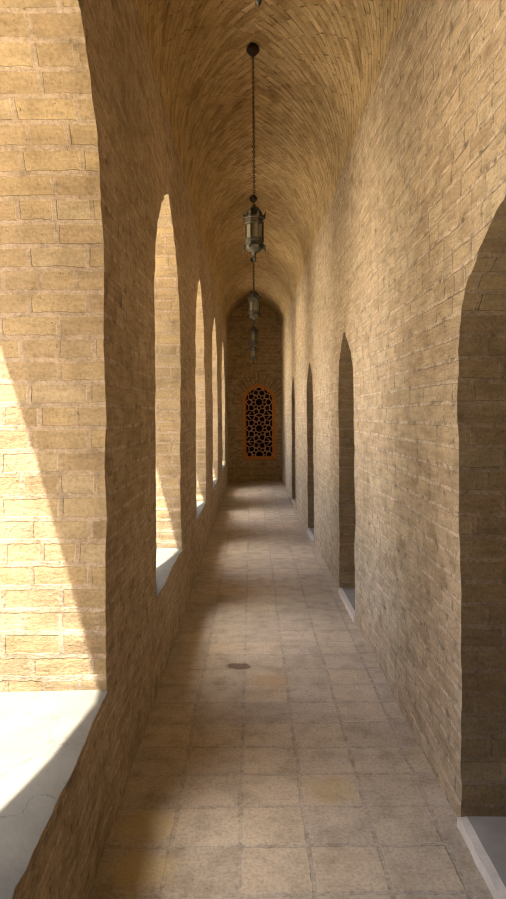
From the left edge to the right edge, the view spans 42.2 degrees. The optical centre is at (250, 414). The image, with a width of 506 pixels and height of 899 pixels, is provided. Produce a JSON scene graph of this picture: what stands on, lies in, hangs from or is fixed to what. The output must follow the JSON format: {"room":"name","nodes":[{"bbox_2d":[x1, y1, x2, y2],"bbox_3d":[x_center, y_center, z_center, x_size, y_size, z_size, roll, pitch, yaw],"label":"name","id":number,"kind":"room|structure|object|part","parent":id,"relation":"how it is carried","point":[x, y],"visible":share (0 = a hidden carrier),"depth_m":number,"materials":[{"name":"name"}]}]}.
{"room":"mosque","nodes":[
{"label":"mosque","id":0,"kind":"room"},
{"bbox_2d":[0,0,228,898],"bbox_3d":[-0.798,-0.694,5.950,0.616,5.000,19.100,0,0,0],"label":"wall","id":1,"kind":"structure","parent":0,"point":[114,460],"depth_m":2.33,"materials":[{"name":"brick"}]},
{"bbox_3d":[-0.785,1.021,1.680,0.614,0.082,1.324,0,0,0],"label":"window sill","id":2,"kind":"part","parent":1,"relation":"part of","materials":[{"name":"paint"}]},
{"bbox_3d":[-0.796,1.021,4.185,0.591,0.082,1.314,0,0,0],"label":"window sill","id":3,"kind":"part","parent":1,"relation":"part of","materials":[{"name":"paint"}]},
{"bbox_3d":[-0.797,1.021,6.815,0.589,0.083,1.294,0,0,0],"label":"window sill","id":4,"kind":"part","parent":1,"relation":"part of","materials":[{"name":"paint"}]},
{"bbox_3d":[-0.797,1.021,9.495,0.589,0.083,1.314,0,0,0],"label":"window sill","id":5,"kind":"part","parent":1,"relation":"part of","materials":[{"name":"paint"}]},
{"bbox_2d":[227,303,281,480],"bbox_3d":[0.181,-0.577,15.645,2.400,4.450,1.510,0,0,0],"label":"wall","id":6,"kind":"structure","parent":0,"point":[243,374],"depth_m":14.90,"materials":[{"name":"brick"}]},
{"bbox_2d":[243,383,275,459],"bbox_3d":[0.187,0.141,14.941,0.748,1.747,0.067,0,0,0],"label":"lattice screen","id":7,"kind":"object","parent":6,"relation":"attached to","point":[254,387],"visible":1,"depth_m":14.91,"materials":[{"name":"brown wood"}]},
{"bbox_2d":[136,0,407,327],"bbox_3d":[0.099,-2.221,5.960,1.332,0.680,17.924,0,0,0],"label":"ceiling","id":8,"kind":"structure","parent":0,"point":[318,64],"depth_m":5.07,"materials":[{"name":"brick"}]},
{"bbox_2d":[249,291,256,363],"bbox_3d":[0.042,-1.803,13.450,0.162,1.510,0.162,0,0,-11],"label":"lantern","id":9,"kind":"object","parent":8,"relation":"hanging from","point":[253,353],"visible":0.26,"depth_m":13.40,"materials":[{"name":"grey metal"}]},
{"bbox_2d":[242,43,265,262],"bbox_3d":[0.019,-1.803,4.510,0.162,1.510,0.162,0,0,0],"label":"lantern","id":10,"kind":"object","parent":8,"relation":"hanging from","point":[254,224],"visible":1,"depth_m":4.47,"materials":[{"name":"metal"}]},
{"bbox_3d":[-0.016,-1.256,4.471,0.046,0.100,0.002,0,0,45],"label":"glass pane","id":11,"kind":"part","parent":10,"relation":"part of","materials":[{"name":"glass"}]},
{"bbox_3d":[0.017,-1.957,4.510,0.015,1.031,0.015,0,0,45],"label":"chain","id":12,"kind":"part","parent":10,"relation":"part of","materials":[{"name":"metal"}]},
{"bbox_3d":[0.023,-1.256,4.455,0.046,0.100,0.002,0,0,0],"label":"glass pane","id":13,"kind":"part","parent":10,"relation":"part of","materials":[{"name":"glass"}]},
{"bbox_3d":[0.024,-1.130,4.510,0.118,0.052,0.118,0,0,0],"label":"lamp shade","id":14,"kind":"part","parent":10,"relation":"part of","materials":[{"name":"white glass"}]},
{"bbox_3d":[0.062,-1.256,4.471,0.046,0.100,0.002,0,0,-45],"label":"glass pane","id":15,"kind":"part","parent":10,"relation":"part of","materials":[{"name":"glass"}]},
{"bbox_2d":[249,257,258,349],"bbox_3d":[0.039,-1.803,10.600,0.162,1.510,0.162,0,0,9],"label":"lantern","id":16,"kind":"object","parent":8,"relation":"hanging from","point":[253,334],"visible":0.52,"depth_m":10.56,"materials":[{"name":"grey metal"}]},
{"bbox_2d":[247,195,261,324],"bbox_3d":[0.034,-1.803,7.620,0.162,1.510,0.162,0,0,-7],"label":"hanging lantern","id":17,"kind":"object","parent":8,"relation":"hanging from","point":[254,299],"visible":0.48,"depth_m":7.58,"materials":[{"name":"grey metal"}]},
{"bbox_3d":[0.032,-1.957,7.620,0.015,1.031,0.015,0,0,38],"label":"chain","id":18,"kind":"part","parent":17,"relation":"part of","materials":[{"name":"metal"}]},
{"bbox_3d":[0.039,-1.130,7.620,0.118,0.052,0.118,0,0,-7],"label":"lamp shade","id":19,"kind":"part","parent":17,"relation":"part of","materials":[{"name":"white glass"}]},
{"bbox_3d":[0.044,-1.256,7.566,0.046,0.100,0.002,0,0,-7],"label":"glass pane","id":20,"kind":"part","parent":17,"relation":"part of","materials":[{"name":"glass"}]},
{"bbox_2d":[255,0,261,6],"bbox_3d":[0.014,-1.803,1.680,0.162,1.510,0.162,0,0,-20],"label":"lantern","id":21,"kind":"object","parent":8,"relation":"hanging from","point":[258,2],"visible":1,"depth_m":1.68,"materials":[{"name":"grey metal"}]},
{"bbox_2d":[90,481,493,898],"bbox_3d":[0.127,1.499,6.000,1.390,0.010,18.000,0,0,0],"label":"floor","id":22,"kind":"structure","parent":0,"point":[276,757],"depth_m":2.84,"materials":[{"name":"tile"}]},
{"bbox_2d":[281,0,505,898],"bbox_3d":[1.021,-0.533,5.950,0.684,4.650,19.101,0,0,0],"label":"wall","id":23,"kind":"structure","parent":0,"point":[393,331],"depth_m":2.82,"materials":[{"name":"brick"}]}
]}

